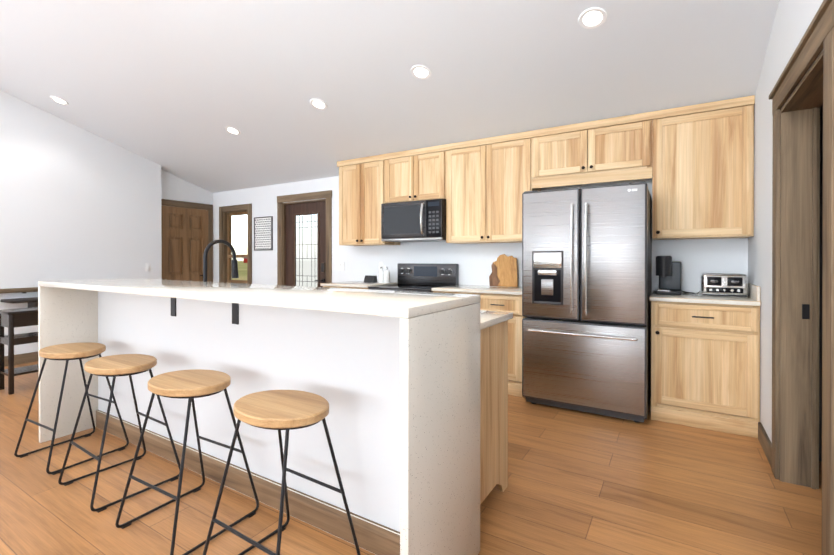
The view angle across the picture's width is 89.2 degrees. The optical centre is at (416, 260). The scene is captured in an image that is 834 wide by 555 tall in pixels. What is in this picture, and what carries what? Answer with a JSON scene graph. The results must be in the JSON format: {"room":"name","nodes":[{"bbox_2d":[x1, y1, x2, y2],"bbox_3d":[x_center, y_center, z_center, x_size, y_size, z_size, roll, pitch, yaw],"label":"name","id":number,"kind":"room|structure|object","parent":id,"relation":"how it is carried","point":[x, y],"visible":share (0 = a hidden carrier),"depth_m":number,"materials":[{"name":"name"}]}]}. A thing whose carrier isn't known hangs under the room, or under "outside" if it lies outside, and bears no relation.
{"room":"kitchen","nodes":[
{"label":"kitchen","id":0,"kind":"room"},
{"bbox_2d":[0,297,37,307],"bbox_3d":[-4.282,0.574,5.128,0.348,0.265,1.050,0,0,31],"label":"dining table","id":1,"kind":"object","parent":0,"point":[32,301],"visible":0.31,"depth_m":4.75,"materials":[{"name":"black wood"}]},
{"bbox_2d":[0,90,212,355],"bbox_3d":[-6.537,-0.983,2.060,0.300,4.400,11.870,0,0,31],"label":"wall","id":2,"kind":"structure","parent":0,"point":[77,203],"depth_m":5.32,"materials":[{"name":"white paint"}]},
{"bbox_2d":[0,287,37,293],"bbox_3d":[-6.845,0.368,1.192,0.085,0.065,9.060,0,0,31],"label":"rail","id":3,"kind":"object","parent":2,"relation":"attached to","point":[19,290],"visible":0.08,"depth_m":4.84,"materials":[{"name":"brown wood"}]},
{"bbox_2d":[4,351,37,366],"bbox_3d":[-6.638,1.161,1.599,0.015,0.115,10.946,0,0,31],"label":"baseboard","id":4,"kind":"structure","parent":2,"relation":"attached to","point":[32,356],"depth_m":4.93,"materials":[{"name":"brown wood"}]},
{"bbox_2d":[146,263,150,270],"bbox_3d":[-3.882,0.103,6.107,0.010,0.116,0.072,0,0,31],"label":"switch plate","id":5,"kind":"object","parent":2,"relation":"attached to","point":[148,265],"depth_m":6.10,"materials":[{"name":"white plastic"}]},
{"bbox_2d":[161,199,212,281],"bbox_3d":[-3.642,0.136,6.708,0.090,2.130,0.900,0,0,31],"label":"door frame","id":6,"kind":"structure","parent":2,"relation":"attached to","point":[186,234],"depth_m":6.69,"materials":[{"name":"brown wood"}]},
{"bbox_2d":[0,0,778,192],"bbox_3d":[-3.488,-2.005,0.190,7.450,1.965,12.170,0,0,31],"label":"ceiling","id":7,"kind":"structure","parent":0,"point":[175,87],"depth_m":3.51,"materials":[{"name":"white paint"}]},
{"bbox_2d":[50,96,68,104],"bbox_3d":[-4.060,-1.810,4.797,0.170,0.054,0.163,0,0,31],"label":"recessed light","id":8,"kind":"object","parent":7,"relation":"in","point":[58,100],"visible":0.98,"depth_m":4.79,"materials":[{"name":"white plastic"}]},
{"bbox_2d":[225,127,240,134],"bbox_3d":[-2.121,-1.489,4.869,0.170,0.054,0.163,0,0,31],"label":"recessed light","id":9,"kind":"object","parent":7,"relation":"in","point":[232,130],"visible":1,"depth_m":4.87,"materials":[{"name":"white plastic"}]},
{"bbox_2d":[310,99,327,109],"bbox_3d":[-0.949,-1.504,4.081,0.170,0.054,0.163,0,0,31],"label":"recessed light","id":10,"kind":"object","parent":7,"relation":"in","point":[318,104],"visible":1,"depth_m":4.08,"materials":[{"name":"white plastic"}]},
{"bbox_2d":[411,65,430,78],"bbox_3d":[0.032,-1.518,3.418,0.170,0.054,0.163,0,0,31],"label":"recessed light","id":11,"kind":"object","parent":7,"relation":"in","point":[420,72],"visible":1,"depth_m":3.41,"materials":[{"name":"white plastic"}]},
{"bbox_2d":[578,7,606,28],"bbox_3d":[1.115,-1.534,2.683,0.170,0.054,0.163,0,0,31],"label":"recessed light","id":12,"kind":"object","parent":7,"relation":"in","point":[592,17],"visible":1,"depth_m":2.68,"materials":[{"name":"white plastic"}]},
{"bbox_2d":[0,361,821,554],"bbox_3d":[-2.806,1.285,-0.215,9.950,0.120,12.470,0,0,31],"label":"floor","id":13,"kind":"structure","parent":0,"point":[582,483],"depth_m":2.14,"materials":[{"name":"brown wood"}]},
{"bbox_2d":[0,307,37,394],"bbox_3d":[-3.604,0.837,4.169,0.314,0.745,0.724,0,0,31],"label":"chair","id":14,"kind":"object","parent":13,"relation":"on","point":[11,319],"visible":0.46,"depth_m":3.89,"materials":[{"name":"black wood"}]},
{"bbox_2d":[14,342,128,474],"bbox_3d":[-2.164,0.883,2.661,0.466,0.665,0.452,0,0,31],"label":"stool","id":15,"kind":"object","parent":13,"relation":"on","point":[67,352],"visible":1,"depth_m":2.60,"materials":[{"name":"brown wood"}]},
{"bbox_2d":[58,354,179,512],"bbox_3d":[-1.619,0.884,2.316,0.463,0.665,0.447,0,0,31],"label":"stool","id":16,"kind":"object","parent":13,"relation":"on","point":[115,366],"visible":0.98,"depth_m":2.27,"materials":[{"name":"brown wood"}]},
{"bbox_2d":[115,369,258,554],"bbox_3d":[-1.060,0.885,1.974,0.459,0.665,0.443,0,0,31],"label":"stool","id":17,"kind":"object","parent":13,"relation":"on","point":[190,385],"visible":1,"depth_m":1.92,"materials":[{"name":"brown wood"}]},
{"bbox_2d":[38,278,512,554],"bbox_3d":[-0.978,0.679,2.539,2.930,1.074,1.140,0,0,31],"label":"kitchen island","id":18,"kind":"object","parent":13,"relation":"on","point":[411,387],"visible":0.83,"depth_m":1.95,"materials":[{"name":"stone"}]},
{"bbox_2d":[203,239,238,281],"bbox_3d":[-1.340,0.067,2.919,0.107,0.422,0.276,0,0,31],"label":"faucet","id":19,"kind":"object","parent":18,"relation":"on","point":[234,261],"visible":0.71,"depth_m":2.93,"materials":[{"name":"black metal"}]},
{"bbox_2d":[202,390,360,554],"bbox_3d":[-0.526,0.886,1.641,0.459,0.665,0.443,0,0,31],"label":"stool","id":20,"kind":"object","parent":13,"relation":"on","point":[280,410],"visible":1,"depth_m":1.60,"materials":[{"name":"brown wood"}]},
{"bbox_2d":[320,281,382,288],"bbox_3d":[-0.664,0.757,5.061,0.695,0.901,0.623,0,0,31],"label":"base cabinet","id":21,"kind":"object","parent":13,"relation":"on","point":[348,284],"depth_m":4.79,"materials":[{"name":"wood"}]},
{"bbox_2d":[364,275,376,282],"bbox_3d":[-0.566,0.229,5.137,0.150,0.082,0.085,0,0,31],"label":"smart speaker","id":22,"kind":"object","parent":21,"relation":"on","point":[370,279],"visible":0.86,"depth_m":5.11},
{"bbox_2d":[378,267,389,282],"bbox_3d":[-0.389,0.174,5.014,0.152,0.193,0.072,0,0,31],"label":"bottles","id":23,"kind":"object","parent":21,"relation":"on","point":[383,276],"visible":0.98,"depth_m":5.00,"materials":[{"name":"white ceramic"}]},
{"bbox_2d":[368,263,458,291],"bbox_3d":[-0.045,0.624,4.641,0.784,1.168,0.692,0,0,31],"label":"range","id":24,"kind":"object","parent":13,"relation":"on","point":[420,277],"visible":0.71,"depth_m":4.81,"materials":[{"name":"black metal"}]},
{"bbox_2d":[432,285,524,396],"bbox_3d":[0.710,0.760,4.221,0.925,0.901,0.623,0,0,31],"label":"base cabinet","id":25,"kind":"object","parent":13,"relation":"on","point":[503,300],"depth_m":3.79,"materials":[{"name":"brown wood"}]},
{"bbox_2d":[489,254,517,286],"bbox_3d":[0.886,0.106,4.357,0.300,0.335,0.059,0,0,31],"label":"cutting board","id":26,"kind":"object","parent":25,"relation":"on","point":[504,271],"visible":1,"depth_m":4.34,"materials":[{"name":"brown wood"}]},
{"bbox_2d":[522,181,651,422],"bbox_3d":[1.455,0.319,3.593,0.916,1.785,0.859,0,0,31],"label":"fridge","id":27,"kind":"object","parent":13,"relation":"on","point":[586,289],"visible":1,"depth_m":3.25,"materials":[{"name":"grey metal"}]},
{"bbox_2d":[649,293,760,437],"bbox_3d":[2.214,0.763,3.301,0.651,0.901,0.623,0,0,31],"label":"base cabinet","id":28,"kind":"object","parent":13,"relation":"on","point":[705,362],"depth_m":3.03,"materials":[{"name":"brown wood"}]},
{"bbox_2d":[655,256,681,294],"bbox_3d":[2.079,0.120,3.492,0.181,0.312,0.300,0,0,31],"label":"coffee maker","id":29,"kind":"object","parent":28,"relation":"on","point":[668,271],"visible":1,"depth_m":3.44,"materials":[{"name":"black plastic"}]},
{"bbox_2d":[700,273,747,296],"bbox_3d":[2.373,0.191,3.272,0.290,0.172,0.208,0,0,31],"label":"toaster","id":30,"kind":"object","parent":28,"relation":"on","point":[723,285],"visible":1,"depth_m":3.20,"materials":[{"name":"silver metal"}]},
{"bbox_2d":[213,176,747,292],"bbox_3d":[-0.351,-0.169,5.324,7.450,2.750,0.150,0,0,31],"label":"wall","id":31,"kind":"structure","parent":0,"point":[696,258],"depth_m":5.00,"materials":[{"name":"white paint"}]},
{"bbox_2d":[219,204,251,283],"bbox_3d":[-2.898,-0.197,6.846,0.821,1.371,0.130,0,0,31],"label":"window","id":32,"kind":"structure","parent":31,"relation":"in","point":[226,213],"depth_m":6.96,"materials":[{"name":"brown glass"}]},
{"bbox_2d":[254,216,272,250],"bbox_3d":[-2.344,-0.403,6.439,0.412,0.510,0.020,0,0,31],"label":"art","id":33,"kind":"object","parent":31,"relation":"attached to","point":[263,233],"visible":0.88,"depth_m":6.44,"materials":[{"name":"grey paper"}]},
{"bbox_2d":[277,190,331,286],"bbox_3d":[-1.573,0.129,6.058,1.080,2.149,0.173,0,0,31],"label":"door frame","id":34,"kind":"structure","parent":31,"relation":"attached to","point":[304,250],"depth_m":6.05,"materials":[{"name":"brown wood"}]},
{"bbox_2d":[337,159,399,245],"bbox_3d":[-0.571,-0.671,5.166,0.738,0.975,0.338,0,0,31],"label":"upper cabinet","id":35,"kind":"object","parent":31,"relation":"attached to","point":[363,186],"depth_m":5.01,"materials":[{"name":"brown wood"}]},
{"bbox_2d":[379,262,383,269],"bbox_3d":[-0.455,0.076,5.280,0.072,0.116,0.030,0,0,31],"label":"switch plate","id":36,"kind":"object","parent":31,"relation":"attached to","point":[381,264],"depth_m":5.28,"materials":[{"name":"white plastic"}]},
{"bbox_2d":[389,147,444,202],"bbox_3d":[0.047,-0.903,4.787,0.789,0.510,0.338,0,0,31],"label":"upper cabinet","id":37,"kind":"object","parent":31,"relation":"attached to","point":[418,176],"depth_m":4.62,"materials":[{"name":"brown wood"}]},
{"bbox_2d":[381,199,445,241],"bbox_3d":[0.013,-0.429,4.732,0.780,0.429,0.468,0,0,31],"label":"microwave","id":38,"kind":"object","parent":37,"relation":"attached to","point":[418,221],"visible":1,"depth_m":4.57,"materials":[{"name":"black metal"}]},
{"bbox_2d":[445,135,540,243],"bbox_3d":[0.755,-0.669,4.354,0.949,0.975,0.338,0,0,31],"label":"upper cabinet","id":39,"kind":"object","parent":31,"relation":"attached to","point":[485,183],"depth_m":4.19,"materials":[{"name":"brown wood"}]},
{"bbox_2d":[533,115,652,186],"bbox_3d":[1.583,-0.959,3.847,0.987,0.390,0.338,0,0,31],"label":"upper cabinet","id":40,"kind":"object","parent":31,"relation":"attached to","point":[623,150],"depth_m":3.68,"materials":[{"name":"brown wood"}]},
{"bbox_2d":[649,99,754,239],"bbox_3d":[2.285,-0.665,3.418,0.656,0.975,0.338,0,0,31],"label":"upper cabinet","id":41,"kind":"object","parent":31,"relation":"attached to","point":[695,163],"depth_m":3.27,"materials":[{"name":"brown wood"}]},
{"bbox_2d":[748,0,822,442],"bbox_3d":[-0.374,-0.969,-1.711,0.150,4.400,11.870,0,0,31],"label":"wall","id":42,"kind":"structure","parent":0,"point":[793,19],"depth_m":2.68,"materials":[{"name":"white paint"}]},
{"bbox_2d":[758,422,771,467],"bbox_3d":[2.192,1.158,2.651,0.015,0.115,0.507,0,0,31],"label":"baseboard","id":43,"kind":"structure","parent":42,"relation":"attached to","point":[764,441],"depth_m":2.64,"materials":[{"name":"brown wood"}]},
{"bbox_2d":[769,0,833,554],"bbox_3d":[1.833,0.131,1.931,0.190,2.173,1.140,0,0,31],"label":"trim","id":44,"kind":"structure","parent":42,"relation":"attached to","point":[795,275],"depth_m":2.26,"materials":[{"name":"brown wood"}]},
{"bbox_2d":[819,105,822,461],"bbox_3d":[2.592,-0.081,1.465,1.600,2.600,1.880,0,0,31],"label":"wall","id":45,"kind":"structure","parent":0,"point":[820,282],"depth_m":2.55,"materials":[{"name":"grey paint"}]},
{"label":"outside","id":46,"kind":"structure","parent":0,"visible":0},
{"bbox_2d":[232,261,246,279],"bbox_3d":[25.038,1.154,175.067,380.000,0.100,315.030,0,0,31],"label":"lawn","id":47,"kind":"structure","parent":46,"point":[240,270],"depth_m":56.62,"materials":[{"name":"green plant"}]}
]}

